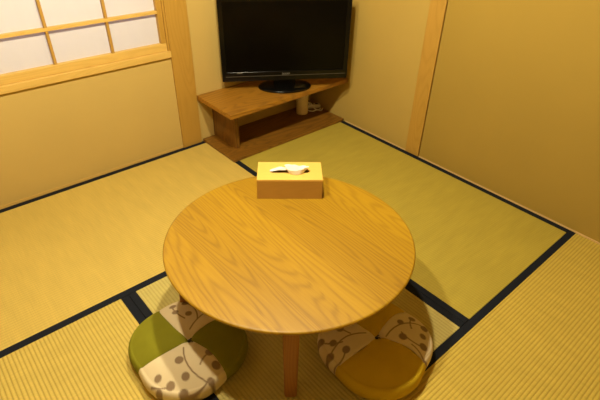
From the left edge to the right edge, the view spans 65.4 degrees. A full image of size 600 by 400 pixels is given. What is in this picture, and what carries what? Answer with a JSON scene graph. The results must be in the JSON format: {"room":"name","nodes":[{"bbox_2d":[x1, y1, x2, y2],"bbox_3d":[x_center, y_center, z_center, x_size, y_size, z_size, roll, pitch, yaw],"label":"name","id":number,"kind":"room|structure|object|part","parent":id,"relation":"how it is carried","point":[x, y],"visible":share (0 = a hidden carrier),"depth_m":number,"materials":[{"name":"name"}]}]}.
{"room":"japanese tatami room","nodes":[
{"label":"japanese tatami room","id":0,"kind":"room"},
{"bbox_2d":[0,0,310,205],"bbox_3d":[-0.919,-1.119,1.833,2.780,2.350,0.100,-26,43,-33],"label":"wall","id":1,"kind":"structure","parent":0,"point":[54,135],"depth_m":2.26,"materials":[{"name":"paint"}]},
{"bbox_2d":[0,0,170,94],"bbox_3d":[-1.232,-0.856,1.655,1.522,0.989,0.084,-26,43,-33],"label":"window","id":2,"kind":"structure","parent":1,"relation":"in","point":[43,42],"depth_m":2.02,"materials":[{"name":"paper"}]},
{"bbox_3d":[-0.963,-0.616,2.096,0.790,0.036,0.028,-26,43,-33],"label":"rail","id":3,"kind":"part","parent":2,"relation":"part of","materials":[{"name":"beige wood"}]},
{"bbox_3d":[-1.242,-0.464,1.930,1.522,0.032,0.084,-26,43,-33],"label":"sill","id":4,"kind":"part","parent":2,"relation":"part of","materials":[{"name":"beige wood"}]},
{"bbox_3d":[-1.234,-0.867,1.650,1.522,0.965,0.078,-26,43,-33],"label":"frame","id":5,"kind":"part","parent":2,"relation":"part of","materials":[{"name":"beige wood"}]},
{"bbox_2d":[0,145,183,209],"bbox_3d":[-1.271,0.014,2.199,1.622,0.062,0.004,-26,43,-33],"label":"baseboard","id":6,"kind":"structure","parent":1,"relation":"attached to","point":[179,147],"depth_m":2.33,"materials":[{"name":"beige wood"}]},
{"bbox_2d":[163,0,201,147],"bbox_3d":[-0.587,-1.256,1.995,0.115,2.300,0.012,-26,43,-33],"label":"trim","id":7,"kind":"structure","parent":1,"relation":"attached to","point":[176,16],"depth_m":2.40,"materials":[{"name":"beige wood"}]},
{"bbox_2d":[310,0,599,241],"bbox_3d":[0.960,-0.987,1.709,0.040,2.350,2.620,-26,43,-33],"label":"wall","id":8,"kind":"structure","parent":0,"point":[513,111],"depth_m":2.12,"materials":[{"name":"beige paint"}]},
{"bbox_2d":[345,121,599,244],"bbox_3d":[1.031,0.034,2.254,0.004,0.056,2.285,-26,43,-33],"label":"baseboard","id":9,"kind":"structure","parent":8,"relation":"attached to","point":[570,229],"depth_m":2.31,"materials":[{"name":"beige wood"}]},
{"bbox_3d":[0.998,-1.005,1.736,0.060,2.350,2.620,-26,43,-33],"label":"wall","id":10,"kind":"structure","parent":0,"visible":0},
{"bbox_2d":[405,0,447,155],"bbox_3d":[0.663,-1.209,1.971,0.046,2.300,0.088,-26,43,-33],"label":"trim","id":11,"kind":"structure","parent":10,"relation":"attached to","point":[434,26],"depth_m":2.35,"materials":[{"name":"beige wood"}]},
{"bbox_3d":[-0.057,0.494,1.706,2.780,0.110,2.820,-26,43,-33],"label":"floor","id":12,"kind":"structure","parent":0,"visible":0},
{"bbox_2d":[0,295,205,399],"bbox_3d":[-0.406,0.923,0.944,0.912,0.051,1.747,-26,43,-33],"label":"mat","id":13,"kind":"object","parent":12,"relation":"on","point":[87,358],"visible":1,"depth_m":1.47,"materials":[{"name":"beige wicker"}]},
{"bbox_2d":[0,141,254,357],"bbox_3d":[-0.938,0.188,1.972,1.753,0.051,0.861,-26,43,-33],"label":"mat","id":14,"kind":"object","parent":12,"relation":"on","point":[67,254],"visible":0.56,"depth_m":1.97,"materials":[{"name":"beige wicker"}]},
{"bbox_2d":[129,276,463,399],"bbox_3d":[-0.027,0.409,1.688,0.840,0.051,0.870,-26,43,-33],"label":"mat","id":15,"kind":"object","parent":12,"relation":"on","point":[260,376],"visible":0.33,"depth_m":1.51,"materials":[{"name":"beige wicker"}]},
{"bbox_2d":[128,301,247,399],"bbox_3d":[-0.355,0.457,1.486,0.348,0.089,0.368,-26,43,-33],"label":"floor cushion","id":16,"kind":"object","parent":15,"relation":"on","point":[179,352],"visible":0.89,"depth_m":1.42,"materials":[{"name":"green fabric"}]},
{"bbox_3d":[-0.472,0.451,1.490,0.167,0.088,0.198,-26,43,-33],"label":"cloth panel","id":17,"kind":"part","parent":16,"relation":"part of","materials":[{"name":"green fabric"}]},
{"bbox_3d":[-0.350,0.521,1.395,0.201,0.089,0.185,-26,43,-33],"label":"cloth panel","id":18,"kind":"part","parent":16,"relation":"part of","materials":[{"name":"beige fabric"}]},
{"bbox_3d":[-0.351,0.393,1.578,0.188,0.088,0.197,-26,43,-33],"label":"cloth panel","id":19,"kind":"part","parent":16,"relation":"part of","materials":[{"name":"beige fabric"}]},
{"bbox_3d":[-0.231,0.456,1.493,0.164,0.087,0.169,24,41,29],"label":"cloth panel","id":20,"kind":"part","parent":16,"relation":"part of","materials":[{"name":"fabric"}]},
{"bbox_2d":[163,176,415,396],"bbox_3d":[-0.035,0.254,1.570,0.770,0.339,0.767,-26,43,-33],"label":"round table","id":21,"kind":"object","parent":15,"relation":"on","point":[288,268],"visible":0.86,"depth_m":1.39,"materials":[{"name":"brown wood"}]},
{"bbox_2d":[257,162,322,198],"bbox_3d":[-0.037,-0.071,1.668,0.226,0.078,0.120,0,35,-2],"label":"tissue box","id":22,"kind":"object","parent":21,"relation":"on","point":[278,184],"visible":0.96,"depth_m":1.62,"materials":[{"name":"brown cardboard"}]},
{"bbox_2d":[270,164,308,174],"bbox_3d":[-0.037,-0.108,1.632,0.139,0.024,0.040,3,35,2],"label":"tissue","id":23,"kind":"object","parent":22,"relation":"in","point":[292,169],"visible":1,"depth_m":1.64,"materials":[{"name":"paper"}]},
{"bbox_3d":[-0.036,-0.100,1.648,0.226,0.006,0.120,0,35,-2],"label":"lid","id":24,"kind":"part","parent":22,"relation":"part of","materials":[{"name":"cardboard"}]},
{"bbox_3d":[-0.026,0.440,1.325,0.049,0.316,0.067,0,35,-2],"label":"leg","id":25,"kind":"part","parent":21,"relation":"part of","materials":[{"name":"brown wood"}]},
{"bbox_2d":[317,303,432,399],"bbox_3d":[0.246,0.459,1.504,0.349,0.088,0.352,-26,43,-33],"label":"floor cushion","id":26,"kind":"object","parent":15,"relation":"on","point":[385,355],"visible":0.84,"depth_m":1.43,"materials":[{"name":"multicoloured fabric"}]},
{"bbox_3d":[0.124,0.454,1.507,0.166,0.088,0.178,-26,43,-33],"label":"cloth panel","id":27,"kind":"part","parent":26,"relation":"part of","materials":[{"name":"beige fabric"}]},
{"bbox_3d":[0.246,0.393,1.598,0.188,0.087,0.177,-26,43,-33],"label":"cloth panel","id":28,"kind":"part","parent":26,"relation":"part of","materials":[{"name":"brown fabric"}]},
{"bbox_3d":[0.253,0.518,1.421,0.225,0.088,0.189,-26,43,-33],"label":"cloth panel","id":29,"kind":"part","parent":26,"relation":"part of","materials":[{"name":"yellow fabric"}]},
{"bbox_3d":[0.359,0.446,1.526,0.169,0.087,0.173,20,39,24],"label":"cloth panel","id":30,"kind":"part","parent":26,"relation":"part of","materials":[{"name":"beige fabric"}]},
{"bbox_2d":[235,121,568,323],"bbox_3d":[0.322,-0.085,2.402,0.820,0.051,1.732,-26,43,-33],"label":"mat","id":31,"kind":"object","parent":12,"relation":"on","point":[471,242],"visible":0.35,"depth_m":2.15,"materials":[{"name":"green wicker"}]},
{"bbox_2d":[197,78,347,161],"bbox_3d":[-0.131,-0.535,2.743,0.858,0.278,0.330,-26,43,-33],"label":"tv stand","id":32,"kind":"object","parent":31,"relation":"on","point":[236,142],"depth_m":2.64,"materials":[{"name":"brown wood"}]},
{"bbox_3d":[-0.415,-0.436,2.600,0.025,0.238,0.226,-26,43,-33],"label":"panel","id":33,"kind":"part","parent":32,"relation":"part of","materials":[{"name":"brown wood"}]},
{"bbox_2d":[197,78,347,119],"bbox_3d":[-0.138,-0.634,2.664,0.833,0.024,0.330,-26,43,-33],"label":"shelf","id":34,"kind":"object","parent":32,"relation":"attached to","point":[242,99],"depth_m":2.53,"materials":[{"name":"brown wood"}]},
{"bbox_3d":[-0.141,-0.426,2.816,0.826,0.016,0.317,-26,43,-33],"label":"board","id":35,"kind":"part","parent":32,"relation":"part of","materials":[{"name":"brown wood"}]},
{"bbox_2d":[216,0,352,93],"bbox_3d":[-0.082,-0.845,2.514,0.691,0.494,0.198,-4,35,-8],"label":"television","id":36,"kind":"object","parent":32,"relation":"on","point":[277,43],"visible":1,"depth_m":2.47,"materials":[{"name":"black plastic"}]},
{"bbox_2d":[296,95,307,114],"bbox_3d":[0.014,-0.629,2.947,0.079,0.170,0.079,-26,43,-33],"label":"canister","id":37,"kind":"object","parent":32,"relation":"on","point":[301,103],"visible":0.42,"depth_m":2.94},
{"bbox_3d":[0.068,-0.688,2.979,0.164,0.234,0.099,-6,36,-11],"label":"power strip","id":38,"kind":"part","parent":32,"relation":"part of","materials":[{"name":"white plastic"}]},
{"bbox_2d":[397,230,599,399],"bbox_3d":[0.854,0.651,1.375,1.661,0.051,0.876,-26,43,-33],"label":"mat","id":39,"kind":"object","parent":12,"relation":"on","point":[538,338],"visible":1,"depth_m":1.57,"materials":[{"name":"beige wicker"}]}
]}

